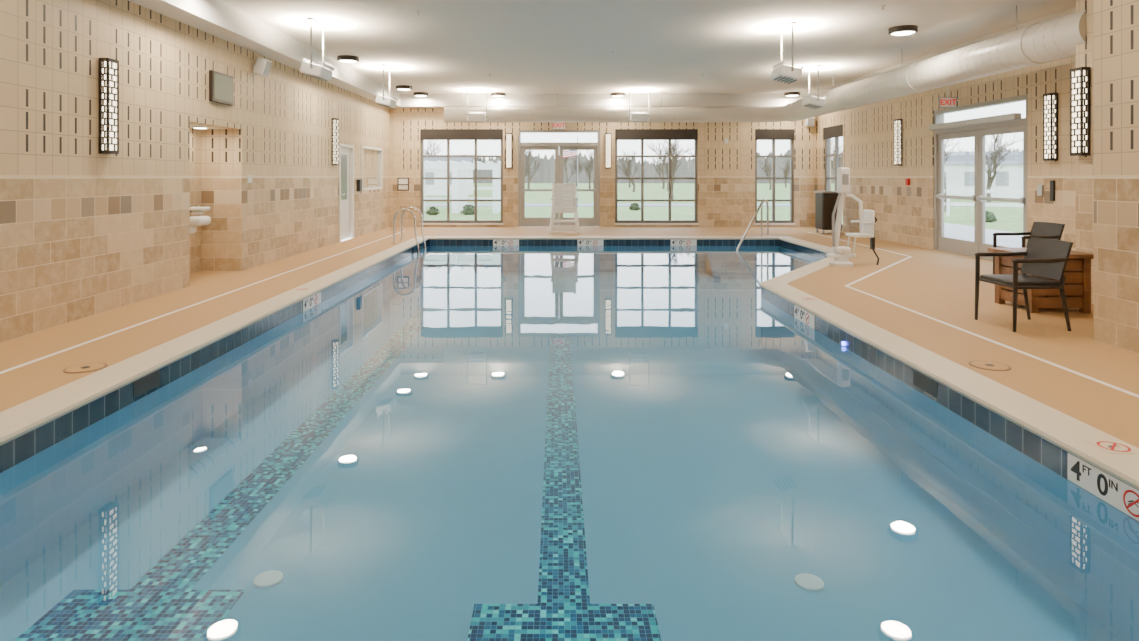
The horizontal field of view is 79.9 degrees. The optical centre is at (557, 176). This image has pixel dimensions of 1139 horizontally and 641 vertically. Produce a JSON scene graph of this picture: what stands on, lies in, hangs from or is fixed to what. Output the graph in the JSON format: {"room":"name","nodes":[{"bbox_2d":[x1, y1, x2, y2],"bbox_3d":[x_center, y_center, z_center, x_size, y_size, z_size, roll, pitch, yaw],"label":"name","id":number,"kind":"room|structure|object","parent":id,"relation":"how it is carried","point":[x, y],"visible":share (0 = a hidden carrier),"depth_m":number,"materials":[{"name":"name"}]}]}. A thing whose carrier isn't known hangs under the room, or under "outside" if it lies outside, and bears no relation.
{"room":"indoor swimming pool","nodes":[
{"label":"indoor swimming pool","id":0,"kind":"room"},
{"bbox_2d":[0,0,389,342],"bbox_3d":[-4.800,-0.435,8.120,0.200,3.670,22.240,0,0,0],"label":"wall","id":1,"kind":"structure","parent":0,"point":[84,232],"depth_m":7.56,"materials":[{"name":"tile"}]},
{"bbox_2d":[98,58,118,153],"bbox_3d":[-4.650,-0.730,7.040,0.100,0.980,0.170,0,0,0],"label":"wall sconce","id":2,"kind":"object","parent":1,"relation":"attached to","point":[108,68],"visible":1,"depth_m":6.96,"materials":[{"name":"glass"}]},
{"bbox_2d":[209,70,232,105],"bbox_3d":[-4.672,-1.230,9.450,0.056,0.420,0.600,0,0,0],"label":"wall screen","id":3,"kind":"object","parent":1,"relation":"attached to","point":[220,84],"visible":1,"depth_m":9.36,"materials":[{"name":"brown metal"}]},
{"bbox_2d":[253,57,271,76],"bbox_3d":[-4.573,-1.700,10.500,0.255,0.283,0.220,0,0,0],"label":"wall speaker","id":4,"kind":"object","parent":1,"relation":"attached to","point":[262,66],"visible":1,"depth_m":10.39,"materials":[{"name":"white plastic"}]},
{"bbox_2d":[263,61,271,75],"bbox_3d":[-4.482,-1.675,10.500,0.075,0.211,0.180,0,0,0],"label":"speaker grille","id":5,"kind":"object","parent":4,"relation":"attached to","point":[267,65],"depth_m":10.46,"materials":[{"name":"grey plastic"}]},
{"bbox_2d":[128,0,401,107],"bbox_3d":[-4.510,-2.100,8.020,0.380,0.340,22.040,0,0,0],"label":"air duct","id":6,"kind":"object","parent":1,"relation":"attached to","point":[218,18],"depth_m":9.81,"materials":[{"name":"metal"}]},
{"bbox_2d":[332,118,338,165],"bbox_3d":[-4.650,-0.730,14.200,0.100,0.980,0.170,0,0,0],"label":"wall sconce","id":7,"kind":"object","parent":1,"relation":"attached to","point":[335,122],"visible":1,"depth_m":14.12,"materials":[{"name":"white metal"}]},
{"bbox_2d":[339,143,353,241],"bbox_3d":[-4.750,0.340,15.100,0.180,2.120,1.000,0,0,0],"label":"door","id":8,"kind":"structure","parent":1,"relation":"in","point":[346,152],"depth_m":15.25,"materials":[{"name":"paint"}]},
{"bbox_2d":[362,146,382,189],"bbox_3d":[-4.753,-0.215,17.230,0.135,1.070,1.860,0,0,0],"label":"window","id":9,"kind":"structure","parent":1,"relation":"in","point":[372,158],"depth_m":17.43,"materials":[{"name":"paint"}]},
{"bbox_2d":[363,149,378,187],"bbox_3d":[-4.790,-0.215,17.230,0.020,0.970,1.760,0,0,0],"label":"blind","id":10,"kind":"object","parent":9,"relation":"attached to","point":[370,156],"depth_m":17.34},
{"bbox_2d":[190,128,201,273],"bbox_3d":[-5.350,0.295,9.395,0.100,2.210,1.630,0,0,0],"label":"wall","id":11,"kind":"structure","parent":0,"point":[195,134],"depth_m":9.97,"materials":[{"name":"stone"}]},
{"bbox_2d":[190,215,210,233],"bbox_3d":[-5.070,0.622,9.350,0.460,0.316,0.340,0,0,0],"label":"fountain","id":12,"kind":"object","parent":11,"relation":"attached to","point":[195,220],"visible":0.34,"depth_m":9.28,"materials":[{"name":"white ceramic"}]},
{"bbox_2d":[190,204,210,214],"bbox_3d":[-5.185,0.471,9.860,0.230,0.158,0.170,0,0,0],"label":"fountain","id":13,"kind":"object","parent":11,"relation":"attached to","point":[198,210],"visible":1,"depth_m":9.80,"materials":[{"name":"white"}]},
{"bbox_2d":[202,129,227,270],"bbox_3d":[-5.100,0.295,10.160,0.400,2.210,0.100,0,0,0],"label":"wall","id":14,"kind":"structure","parent":0,"point":[214,141],"depth_m":10.11,"materials":[{"name":"stone"}]},
{"bbox_2d":[190,271,240,285],"bbox_3d":[-5.000,1.450,9.395,0.600,0.100,1.430,0,0,0],"label":"floor","id":15,"kind":"structure","parent":0,"point":[196,278],"depth_m":9.66,"materials":[{"name":"tile"}]},
{"bbox_2d":[0,227,1138,447],"bbox_3d":[1.375,1.400,8.020,12.150,0.001,22.040,0,0,0],"label":"floor","id":16,"kind":"structure","parent":0,"point":[937,284],"depth_m":6.68,"materials":[{"name":"tile"}]},
{"bbox_2d":[63,363,107,372],"bbox_3d":[-3.460,1.396,4.980,0.270,0.008,0.270,0,0,0],"label":"lid","id":17,"kind":"object","parent":16,"relation":"on","point":[87,367],"visible":1,"depth_m":4.97,"materials":[{"name":"plastic"}]},
{"bbox_2d":[0,231,403,373],"bbox_3d":[-3.980,1.398,7.300,0.050,0.001,20.600,0,0,0],"label":"floor line","id":18,"kind":"object","parent":16,"relation":"on","point":[92,340],"visible":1,"depth_m":6.60,"materials":[{"name":"white paint"}]},
{"bbox_2d":[549,183,579,232],"bbox_3d":[0.160,0.783,17.249,0.760,1.259,0.878,0,0,0],"label":"chair","id":19,"kind":"object","parent":16,"relation":"on","point":[564,199],"visible":0.99,"depth_m":17.44,"materials":[{"name":"white plastic"}]},
{"bbox_2d":[0,236,1138,640],"bbox_3d":[1.050,1.795,8.450,8.700,0.810,15.100,0,0,0],"label":"swimming pool","id":20,"kind":"object","parent":16,"relation":"in","point":[465,438],"visible":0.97,"depth_m":4.68,"materials":[{"name":"liquid"}]},
{"bbox_2d":[303,292,320,311],"bbox_3d":[-2.996,1.517,8.300,0.006,0.140,0.600,0,0,0],"label":"depth marker","id":21,"kind":"object","parent":20,"relation":"attached to","point":[315,299],"visible":1,"depth_m":8.26,"materials":[{"name":"white tile"}]},
{"bbox_2d":[392,208,418,251],"bbox_3d":[-3.203,1.303,14.300,0.594,1.294,0.100,0,0,0],"label":"grab rail","id":22,"kind":"object","parent":20,"relation":"attached to","point":[402,209],"visible":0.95,"depth_m":14.28,"materials":[{"name":"silver metal"}]},
{"bbox_2d":[399,207,425,248],"bbox_3d":[-3.203,1.303,15.000,0.594,1.294,0.100,0,0,0],"label":"grab rail","id":23,"kind":"object","parent":20,"relation":"attached to","point":[418,210],"visible":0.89,"depth_m":14.98,"materials":[{"name":"silver metal"}]},
{"bbox_2d":[493,240,518,244],"bbox_3d":[-1.200,1.517,15.696,0.600,0.140,0.006,0,0,0],"label":"depth marker","id":24,"kind":"object","parent":20,"relation":"attached to","point":[495,242],"visible":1,"depth_m":15.70,"materials":[{"name":"tile"}]},
{"bbox_2d":[577,240,602,244],"bbox_3d":[0.750,1.517,15.696,0.600,0.140,0.006,0,0,0],"label":"depth marker","id":25,"kind":"object","parent":20,"relation":"attached to","point":[579,242],"visible":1,"depth_m":15.70,"materials":[{"name":"tile"}]},
{"bbox_2d":[671,240,696,244],"bbox_3d":[2.900,1.517,15.696,0.600,0.140,0.006,0,0,0],"label":"depth marker","id":26,"kind":"object","parent":20,"relation":"attached to","point":[673,242],"visible":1,"depth_m":15.70,"materials":[{"name":"tile"}]},
{"bbox_2d":[736,199,768,249],"bbox_3d":[4.412,1.254,15.337,0.099,1.493,1.886,0,0,37],"label":"stair handrail","id":27,"kind":"object","parent":20,"relation":"attached to","point":[763,200],"visible":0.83,"depth_m":15.74,"materials":[{"name":"silver metal"}]},
{"bbox_2d":[794,305,814,328],"bbox_3d":[2.676,1.517,7.400,0.006,0.140,0.600,0,0,0],"label":"depth marker","id":28,"kind":"object","parent":20,"relation":"attached to","point":[800,314],"visible":1,"depth_m":7.38,"materials":[{"name":"tile"}]},
{"bbox_2d":[1068,453,1138,520],"bbox_3d":[2.676,1.517,3.270,0.006,0.140,0.600,0,0,0],"label":"depth marker","id":29,"kind":"object","parent":20,"relation":"on","point":[1111,490],"visible":1,"depth_m":3.33,"materials":[{"name":"tile"}]},
{"bbox_2d":[1084,440,1138,453],"bbox_3d":[2.860,1.389,3.500,0.170,0.006,0.170,0,0,0],"label":"marker","id":30,"kind":"object","parent":20,"relation":"on","point":[1110,446],"depth_m":3.50,"materials":[{"name":"white tile"}]},
{"bbox_2d":[814,191,841,233],"bbox_3d":[6.720,0.874,16.900,0.520,1.049,0.540,0,0,0],"label":"equipment cart","id":31,"kind":"object","parent":16,"relation":"on","point":[825,201],"visible":0.62,"depth_m":16.65,"materials":[{"name":"black plastic"}]},
{"bbox_2d":[826,168,878,266],"bbox_3d":[4.707,0.626,10.820,0.814,1.553,0.416,0,0,0],"label":"lift","id":32,"kind":"object","parent":16,"relation":"on","point":[867,220],"visible":1,"depth_m":10.74,"materials":[{"name":"white paint"}]},
{"bbox_2d":[809,232,1138,397],"bbox_3d":[5.025,1.398,7.150,2.700,0.001,20.301,0,0,0],"label":"floor line","id":33,"kind":"object","parent":16,"relation":"on","point":[862,278],"visible":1,"depth_m":5.96,"materials":[{"name":"white paint"}]},
{"bbox_2d":[969,360,1011,370],"bbox_3d":[3.200,1.396,5.040,0.270,0.008,0.270,0,0,0],"label":"lid","id":34,"kind":"object","parent":16,"relation":"on","point":[987,365],"visible":1,"depth_m":5.03,"materials":[{"name":"plastic"}]},
{"bbox_2d":[975,238,1072,331],"bbox_3d":[4.395,0.996,6.421,0.588,0.812,0.560,0,0,-2],"label":"armchair","id":35,"kind":"object","parent":16,"relation":"on","point":[1048,258],"visible":1,"depth_m":6.35,"materials":[{"name":"grey plastic"}]},
{"bbox_2d":[993,222,1064,273],"bbox_3d":[6.095,0.996,8.801,0.588,0.812,0.560,0,0,-3],"label":"armchair","id":36,"kind":"object","parent":16,"relation":"on","point":[1047,230],"visible":0.3,"depth_m":8.86,"materials":[{"name":"grey plastic"}]},
{"bbox_2d":[988,248,1093,312],"bbox_3d":[5.170,1.095,7.279,0.720,0.610,0.678,0,0,0],"label":"side table","id":37,"kind":"object","parent":16,"relation":"on","point":[1077,286],"visible":0.46,"depth_m":7.01,"materials":[{"name":"brown wood"}]},
{"bbox_2d":[390,108,816,226],"bbox_3d":[1.385,-0.435,19.150,12.170,3.670,0.220,0,0,0],"label":"wall","id":38,"kind":"structure","parent":0,"point":[726,172],"depth_m":19.04,"materials":[{"name":"tile"}]},
{"bbox_2d":[397,178,408,190],"bbox_3d":[-4.330,0.200,19.029,0.320,0.360,0.023,0,0,0],"label":"notice","id":39,"kind":"object","parent":38,"relation":"attached to","point":[402,183],"visible":1,"depth_m":19.02,"materials":[{"name":"white paper"}]},
{"bbox_2d":[419,140,503,224],"bbox_3d":[-2.700,0.000,19.105,2.360,2.680,0.190,0,0,0],"label":"window","id":40,"kind":"structure","parent":38,"relation":"in","point":[448,221],"depth_m":19.11,"materials":[{"name":"clear glass"}]},
{"bbox_2d":[420,129,502,139],"bbox_3d":[-2.700,-1.189,19.067,2.300,0.298,0.055,0,0,0],"label":"roller shade","id":41,"kind":"object","parent":38,"relation":"attached to","point":[425,134],"visible":1,"depth_m":19.04,"materials":[{"name":"fabric"}]},
{"bbox_2d":[506,133,511,167],"bbox_3d":[-1.370,-0.730,18.990,0.170,0.980,0.100,0,0,0],"label":"wall sconce","id":42,"kind":"object","parent":38,"relation":"attached to","point":[508,135],"visible":1,"depth_m":18.95,"materials":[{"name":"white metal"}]},
{"bbox_2d":[518,130,599,226],"bbox_3d":[0.030,0.040,19.117,2.300,2.720,0.165,0,0,0],"label":"door","id":43,"kind":"structure","parent":38,"relation":"in","point":[523,221],"depth_m":19.10,"materials":[{"name":"white metal"}]},
{"bbox_2d":[553,122,565,129],"bbox_3d":[0.030,-1.440,19.012,0.364,0.224,0.045,0,0,0],"label":"exit sign","id":44,"kind":"object","parent":38,"relation":"attached to","point":[556,125],"visible":0.91,"depth_m":19.00,"materials":[{"name":"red plastic"}]},
{"bbox_2d":[400,94,806,107],"bbox_3d":[1.465,-2.100,18.830,11.570,0.340,0.420,0,0,0],"label":"air duct","id":45,"kind":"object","parent":38,"relation":"attached to","point":[406,100],"depth_m":18.62,"materials":[{"name":"metal"}]},
{"bbox_2d":[605,133,610,167],"bbox_3d":[1.400,-0.730,18.990,0.170,0.980,0.100,0,0,0],"label":"wall sconce","id":46,"kind":"object","parent":38,"relation":"attached to","point":[607,135],"visible":1,"depth_m":18.95,"materials":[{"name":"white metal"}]},
{"bbox_2d":[614,140,698,224],"bbox_3d":[2.760,0.000,19.105,2.360,2.680,0.190,0,0,0],"label":"window","id":47,"kind":"structure","parent":38,"relation":"in","point":[642,221],"depth_m":19.11,"materials":[{"name":"clear glass"}]},
{"bbox_2d":[615,129,697,139],"bbox_3d":[2.760,-1.189,19.067,2.300,0.298,0.055,0,0,0],"label":"roller shade","id":48,"kind":"object","parent":38,"relation":"attached to","point":[620,134],"visible":1,"depth_m":19.04,"materials":[{"name":"fabric"}]},
{"bbox_2d":[755,129,793,139],"bbox_3d":[6.070,-1.189,19.067,1.080,0.298,0.055,0,0,0],"label":"roller shade","id":49,"kind":"object","parent":38,"relation":"attached to","point":[760,134],"visible":1,"depth_m":19.04,"materials":[{"name":"fabric"}]},
{"bbox_2d":[754,140,795,224],"bbox_3d":[6.070,0.000,19.105,1.140,2.680,0.190,0,0,0],"label":"window","id":50,"kind":"structure","parent":38,"relation":"in","point":[773,221],"depth_m":19.10,"materials":[{"name":"clear glass"}]},
{"bbox_2d":[805,117,814,125],"bbox_3d":[7.000,-1.550,18.913,0.220,0.283,0.255,0,0,0],"label":"wall speaker","id":51,"kind":"object","parent":38,"relation":"attached to","point":[810,121],"visible":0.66,"depth_m":18.82,"materials":[{"name":"white paint"}]},
{"bbox_2d":[222,0,1075,93],"bbox_3d":[1.285,-2.345,8.030,12.370,0.150,22.460,0,0,0],"label":"ceiling","id":52,"kind":"structure","parent":0,"point":[526,46],"depth_m":10.99,"materials":[{"name":"paint"}]},
{"bbox_2d":[300,18,334,81],"bbox_3d":[-3.538,-1.847,10.000,0.354,0.845,0.620,0,0,0],"label":"uplight","id":53,"kind":"object","parent":52,"relation":"hanging from","point":[308,68],"visible":1,"depth_m":9.80,"materials":[{"name":"white paint"}]},
{"bbox_2d":[337,55,358,62],"bbox_3d":[-3.970,-2.220,12.860,0.400,0.100,0.400,0,0,0],"label":"ceiling light","id":54,"kind":"object","parent":52,"relation":"attached to","point":[341,58],"visible":1,"depth_m":12.72,"materials":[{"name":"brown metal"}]},
{"bbox_2d":[375,64,397,108],"bbox_3d":[-3.528,-1.847,14.000,0.354,0.845,0.620,0,0,0],"label":"uplight","id":55,"kind":"object","parent":52,"relation":"hanging from","point":[381,100],"visible":1,"depth_m":13.78,"materials":[{"name":"white paint"}]},
{"bbox_2d":[396,85,411,90],"bbox_3d":[-3.850,-2.220,17.000,0.400,0.100,0.400,0,0,0],"label":"ceiling light","id":56,"kind":"object","parent":52,"relation":"attached to","point":[398,87],"visible":1,"depth_m":16.85,"materials":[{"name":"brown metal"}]},
{"bbox_2d":[465,90,488,121],"bbox_3d":[-2.120,-1.847,17.798,0.620,0.845,0.354,0,0,0],"label":"uplight","id":57,"kind":"object","parent":52,"relation":"hanging from","point":[472,116],"visible":1,"depth_m":17.68,"materials":[{"name":"white paint"}]},
{"bbox_2d":[627,90,650,121],"bbox_3d":[2.130,-1.847,17.798,0.620,0.845,0.354,0,0,0],"label":"uplight","id":58,"kind":"object","parent":52,"relation":"hanging from","point":[634,116],"visible":1,"depth_m":17.68,"materials":[{"name":"white paint"}]},
{"bbox_2d":[444,5,1085,122],"bbox_3d":[1.641,-1.844,13.081,9.382,0.852,10.963,0,0,0],"label":"ventilation duct","id":59,"kind":"object","parent":52,"relation":"hanging from","point":[1057,38],"visible":0.93,"depth_m":12.13,"materials":[{"name":"silver metal"}]},
{"bbox_2d":[771,22,803,83],"bbox_3d":[3.452,-1.847,10.250,0.354,0.845,0.620,0,0,0],"label":"uplight","id":60,"kind":"object","parent":52,"relation":"hanging from","point":[783,73],"visible":1,"depth_m":10.04,"materials":[{"name":"white paint"}]},
{"bbox_2d":[802,65,826,108],"bbox_3d":[5.302,-1.847,14.100,0.354,0.845,0.620,0,0,0],"label":"uplight","id":61,"kind":"object","parent":52,"relation":"hanging from","point":[810,101],"visible":1,"depth_m":13.92,"materials":[{"name":"white paint"}]},
{"bbox_2d":[888,25,917,35],"bbox_3d":[5.250,-2.220,10.350,0.400,0.100,0.400,0,0,0],"label":"ceiling light","id":62,"kind":"object","parent":52,"relation":"attached to","point":[902,30],"visible":1,"depth_m":10.23,"materials":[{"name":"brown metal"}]},
{"bbox_2d":[817,56,1075,250],"bbox_3d":[7.360,-0.435,13.395,0.220,3.670,11.290,0,0,0],"label":"wall","id":63,"kind":"structure","parent":0,"point":[904,214],"depth_m":13.64,"materials":[{"name":"tile"}]},
{"bbox_2d":[823,124,842,138],"bbox_3d":[7.277,-1.189,17.950,0.055,0.298,1.280,0,0,0],"label":"roller shade","id":64,"kind":"object","parent":63,"relation":"attached to","point":[834,131],"visible":1,"depth_m":17.89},
{"bbox_2d":[825,137,842,229],"bbox_3d":[7.315,0.000,17.950,0.190,2.680,1.340,0,0,0],"label":"window","id":65,"kind":"structure","parent":63,"relation":"in","point":[828,155],"depth_m":18.53,"materials":[{"name":"clear glass"}]},
{"bbox_2d":[894,119,901,165],"bbox_3d":[7.200,-0.730,14.400,0.100,0.980,0.170,0,0,0],"label":"wall sconce","id":66,"kind":"object","parent":63,"relation":"attached to","point":[897,122],"visible":1,"depth_m":14.32,"materials":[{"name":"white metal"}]},
{"bbox_2d":[811,6,1075,95],"bbox_3d":[7.060,-2.100,13.185,0.380,0.340,10.870,0,0,0],"label":"trim","id":67,"kind":"structure","parent":63,"relation":"attached to","point":[1072,9],"depth_m":11.41,"materials":[{"name":"paint"}]},
{"bbox_2d":[939,86,956,107],"bbox_3d":[7.040,-1.589,12.281,0.309,0.678,0.038,0,0,0],"label":"exit sign","id":68,"kind":"object","parent":63,"relation":"hanging from","point":[944,102],"visible":0.98,"depth_m":12.27,"materials":[{"name":"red plastic"}]},
{"bbox_2d":[934,94,1027,260],"bbox_3d":[7.327,0.060,11.825,0.165,2.680,2.650,0,0,0],"label":"door","id":69,"kind":"structure","parent":63,"relation":"in","point":[952,245],"depth_m":11.88,"materials":[{"name":"white metal"}]},
{"bbox_2d":[929,113,1020,129],"bbox_3d":[7.183,-0.950,11.835,0.125,0.100,2.430,0,0,0],"label":"operator","id":70,"kind":"object","parent":69,"relation":"attached to","point":[1013,116],"visible":1,"depth_m":11.56,"materials":[{"name":"metal"}]},
{"bbox_2d":[1037,185,1043,195],"bbox_3d":[7.235,0.200,10.200,0.030,0.160,0.100,0,0,0],"label":"button","id":71,"kind":"object","parent":63,"relation":"attached to","point":[1040,188],"visible":1,"depth_m":10.18,"materials":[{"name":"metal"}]},
{"bbox_2d":[1043,93,1057,160],"bbox_3d":[7.200,-0.730,9.940,0.100,0.980,0.170,0,0,0],"label":"wall sconce","id":72,"kind":"object","parent":63,"relation":"attached to","point":[1050,100],"visible":1,"depth_m":9.87,"materials":[{"name":"glass"}]},
{"bbox_2d":[1050,180,1054,200],"bbox_3d":[7.235,0.200,9.950,0.030,0.300,0.070,0,0,0],"label":"button","id":73,"kind":"object","parent":63,"relation":"attached to","point":[1052,182],"visible":1,"depth_m":9.93,"materials":[{"name":"black plastic"}]},
{"bbox_2d":[1076,0,1088,252],"bbox_3d":[6.685,-0.435,7.650,1.570,3.670,0.200,0,0,0],"label":"wall","id":74,"kind":"structure","parent":0,"point":[1082,50],"depth_m":7.65,"materials":[{"name":"tile"}]},
{"bbox_2d":[1089,0,1093,303],"bbox_3d":[6.000,-0.435,6.695,0.200,3.670,1.710,0,0,0],"label":"wall","id":75,"kind":"structure","parent":0,"point":[1091,2],"depth_m":7.52,"materials":[{"name":"tile"}]},
{"bbox_2d":[1070,67,1089,155],"bbox_3d":[5.850,-0.730,7.620,0.100,0.980,0.170,0,0,0],"label":"wall sconce","id":76,"kind":"object","parent":75,"relation":"attached to","point":[1079,77],"visible":1,"depth_m":7.56,"materials":[{"name":"glass"}]},
{"bbox_2d":[1094,0,1112,345],"bbox_3d":[5.350,-0.435,5.740,1.500,3.670,0.200,0,0,0],"label":"wall pier","id":77,"kind":"object","parent":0,"point":[1103,9],"visible":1,"depth_m":5.72,"materials":[{"name":"stone"}]},
{"bbox_2d":[1113,0,1138,353],"bbox_3d":[4.700,-0.435,1.320,0.200,3.670,8.640,0,0,0],"label":"wall","id":78,"kind":"structure","parent":0,"point":[1125,12],"depth_m":5.51,"materials":[{"name":"stone"}]},
{"label":"outside","id":79,"kind":"structure","parent":0,"visible":0},
{"bbox_2d":[424,183,1022,230],"bbox_3d":[10.000,1.585,129.630,300.000,0.130,220.740,0,0,0],"label":"lawn","id":80,"kind":"structure","parent":79,"point":[1008,218],"depth_m":33.89,"materials":[{"name":"plant"}]},
{"bbox_2d":[426,206,439,214],"bbox_3d":[-5.006,1.345,27.204,0.556,0.356,0.565,0,0,-41],"label":"shrub","id":81,"kind":"object","parent":80,"relation":"on","point":[432,211],"visible":1,"depth_m":27.06,"materials":[{"name":"green plant"}]},
{"bbox_2d":[424,140,442,154],"bbox_3d":[-13.720,-1.419,73.205,3.650,5.930,2.902,0,0,-6],"label":"bare tree","id":82,"kind":"object","parent":80,"relation":"on","point":[429,142],"visible":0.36,"depth_m":73.58,"materials":[{"name":"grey plant"}]},
{"bbox_2d":[425,187,451,198],"bbox_3d":[-5.645,0.885,32.400,2.450,1.270,0.120,0,0,0],"label":"fence panel","id":83,"kind":"object","parent":80,"relation":"on","point":[426,188],"visible":0.36,"depth_m":32.37,"materials":[{"name":"white plastic"}]},
{"bbox_2d":[424,157,473,194],"bbox_3d":[-12.000,-0.180,58.000,9.600,3.400,4.600,0,0,0],"label":"house","id":84,"kind":"structure","parent":80,"relation":"on","point":[428,173],"depth_m":56.00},
{"bbox_2d":[424,161,500,212],"bbox_3d":[-5.200,0.420,29.500,5.800,2.200,2.800,0,0,0],"label":"pergola","id":85,"kind":"object","parent":80,"relation":"on","point":[458,169],"visible":0.42,"depth_m":28.38,"materials":[{"name":"white plastic"}]},
{"bbox_2d":[461,205,477,214],"bbox_3d":[-3.592,1.306,27.503,0.691,0.435,0.680,0,0,-11],"label":"shrub","id":86,"kind":"object","parent":80,"relation":"on","point":[467,209],"visible":0.88,"depth_m":27.33,"materials":[{"name":"green plant"}]},
{"bbox_2d":[465,182,492,204],"bbox_3d":[-3.185,0.885,32.400,2.450,1.270,0.120,0,0,0],"label":"fence panel","id":87,"kind":"object","parent":80,"relation":"on","point":[467,188],"visible":0.57,"depth_m":32.37,"materials":[{"name":"white plastic"}]},
{"bbox_2d":[525,141,540,188],"bbox_3d":[-3.524,-1.306,79.160,3.510,5.692,2.845,0,0,-40],"label":"bare tree","id":88,"kind":"object","parent":80,"relation":"on","point":[526,152],"visible":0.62,"depth_m":79.24,"materials":[{"name":"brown plant"}]},
{"bbox_2d":[553,154,580,182],"bbox_3d":[1.151,-1.394,94.016,3.579,5.860,4.193,0,0,-29],"label":"bare tree","id":89,"kind":"object","parent":80,"relation":"on","point":[565,161],"visible":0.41,"depth_m":93.42,"materials":[{"name":"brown plant"}]},
{"bbox_2d":[563,136,577,207],"bbox_3d":[0.615,-0.230,33.084,0.740,3.500,0.048,0,0,14],"label":"flagpole","id":90,"kind":"object","parent":80,"relation":"on","point":[566,153],"visible":0.7,"depth_m":33.02,"materials":[{"name":"white metal"}]},
{"bbox_2d":[568,150,586,186],"bbox_3d":[2.944,-1.411,103.999,3.476,5.921,3.402,0,0,44],"label":"bare tree","id":91,"kind":"object","parent":80,"relation":"on","point":[574,161],"visible":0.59,"depth_m":103.59,"materials":[{"name":"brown plant"}]},
{"bbox_2d":[580,150,592,188],"bbox_3d":[3.830,-1.005,80.044,2.974,5.066,2.911,0,0,35],"label":"bare tree","id":92,"kind":"object","parent":80,"relation":"on","point":[587,167],"visible":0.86,"depth_m":80.16,"materials":[{"name":"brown plant"}]},
{"bbox_2d":[617,151,638,191],"bbox_3d":[6.645,-0.563,66.356,2.375,4.136,2.347,0,0,35],"label":"bare tree","id":93,"kind":"object","parent":80,"relation":"on","point":[626,174],"visible":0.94,"depth_m":66.36,"materials":[{"name":"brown plant"}]},
{"bbox_2d":[619,150,637,187],"bbox_3d":[10.025,-1.323,98.130,2.863,5.727,3.532,0,0,-17],"label":"bare tree","id":94,"kind":"object","parent":80,"relation":"on","point":[633,158],"visible":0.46,"depth_m":97.90,"materials":[{"name":"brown plant"}]},
{"bbox_2d":[652,145,667,188],"bbox_3d":[13.393,-1.378,87.219,2.921,5.843,3.603,0,0,20],"label":"bare tree","id":95,"kind":"object","parent":80,"relation":"on","point":[658,162],"visible":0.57,"depth_m":86.78,"materials":[{"name":"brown plant"}]},
{"bbox_2d":[647,140,680,190],"bbox_3d":[11.792,-1.483,73.615,4.396,6.047,3.353,0,0,-19],"label":"bare tree","id":96,"kind":"object","parent":80,"relation":"on","point":[662,149],"visible":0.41,"depth_m":73.86,"materials":[{"name":"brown plant"}]},
{"bbox_2d":[652,140,693,198],"bbox_3d":[7.215,-0.655,42.227,2.539,4.330,2.484,0,0,37],"label":"bare tree","id":97,"kind":"object","parent":80,"relation":"on","point":[674,160],"visible":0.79,"depth_m":42.30,"materials":[{"name":"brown plant"}]},
{"bbox_2d":[425,204,994,206],"bbox_3d":[10.000,1.505,36.500,100.000,0.030,3.000,0,0,0],"label":"asphalt road","id":98,"kind":"structure","parent":80,"relation":"on","point":[426,205],"depth_m":35.55,"materials":[{"name":"asphalt"}]},
{"bbox_2d":[464,148,1018,183],"bbox_3d":[16.932,-2.746,120.923,274.280,8.692,98.155,0,0,0],"label":"tree line","id":99,"kind":"object","parent":80,"relation":"on","point":[546,172],"visible":0.11,"depth_m":168.91,"materials":[{"name":"plant"}]},
{"bbox_2d":[757,153,776,189],"bbox_3d":[24.507,-0.700,80.189,2.597,4.424,2.542,0,0,18],"label":"bare tree","id":100,"kind":"object","parent":80,"relation":"on","point":[768,168],"visible":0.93,"depth_m":79.86,"materials":[{"name":"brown plant"}]},
{"bbox_2d":[780,159,789,187],"bbox_3d":[32.674,-0.693,96.654,2.588,4.409,2.533,0,0,37],"label":"bare tree","id":101,"kind":"object","parent":80,"relation":"on","point":[785,174],"visible":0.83,"depth_m":96.88,"materials":[{"name":"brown plant"}]},
{"bbox_2d":[842,222,973,226],"bbox_3d":[0.000,1.470,20.250,24.000,0.100,1.980,0,0,0],"label":"patio slab","id":102,"kind":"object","parent":80,"relation":"on","point":[945,224],"visible":0.07,"depth_m":19.91,"materials":[{"name":"concrete"}]},
{"bbox_2d":[944,138,960,211],"bbox_3d":[16.666,-0.912,30.803,2.856,4.871,2.794,0,0,16],"label":"bare tree","id":103,"kind":"object","parent":80,"relation":"on","point":[945,161],"visible":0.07,"depth_m":29.85,"materials":[{"name":"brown plant"}]},
{"bbox_2d":[944,151,1022,198],"bbox_3d":[30.000,-0.180,50.000,9.600,3.400,4.600,0,0,0],"label":"house","id":104,"kind":"structure","parent":80,"relation":"on","point":[959,167],"depth_m":48.01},
{"bbox_2d":[947,183,1022,215],"bbox_3d":[16.029,0.885,25.582,2.450,1.270,0.120,0,0,35],"label":"fence panel","id":105,"kind":"object","parent":80,"relation":"on","point":[949,190],"visible":0.76,"depth_m":25.75,"materials":[{"name":"white plastic"}]},
{"bbox_2d":[985,210,996,221],"bbox_3d":[14.498,1.325,22.992,0.618,0.396,0.628,0,0,28],"label":"shrub","id":106,"kind":"object","parent":80,"relation":"on","point":[989,217],"visible":0.62,"depth_m":22.81,"materials":[{"name":"green plant"}]},
{"bbox_2d":[971,134,1022,201],"bbox_3d":[25.974,-0.912,40.131,2.856,4.871,2.794,0,0,40],"label":"bare tree","id":107,"kind":"object","parent":80,"relation":"on","point":[993,159],"visible":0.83,"depth_m":40.26,"materials":[{"name":"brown plant"}]},
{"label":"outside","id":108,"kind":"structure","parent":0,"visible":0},
{"bbox_3d":[83.735,1.585,-0.370,152.530,0.130,39.260,0,0,0],"label":"lawn","id":109,"kind":"structure","parent":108,"visible":0},
{"bbox_2d":[944,227,1022,247],"bbox_3d":[9.610,1.470,12.120,4.280,0.100,14.240,0,0,0],"label":"patio slab","id":110,"kind":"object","parent":109,"relation":"on","point":[964,233],"visible":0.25,"depth_m":16.23,"materials":[{"name":"concrete"}]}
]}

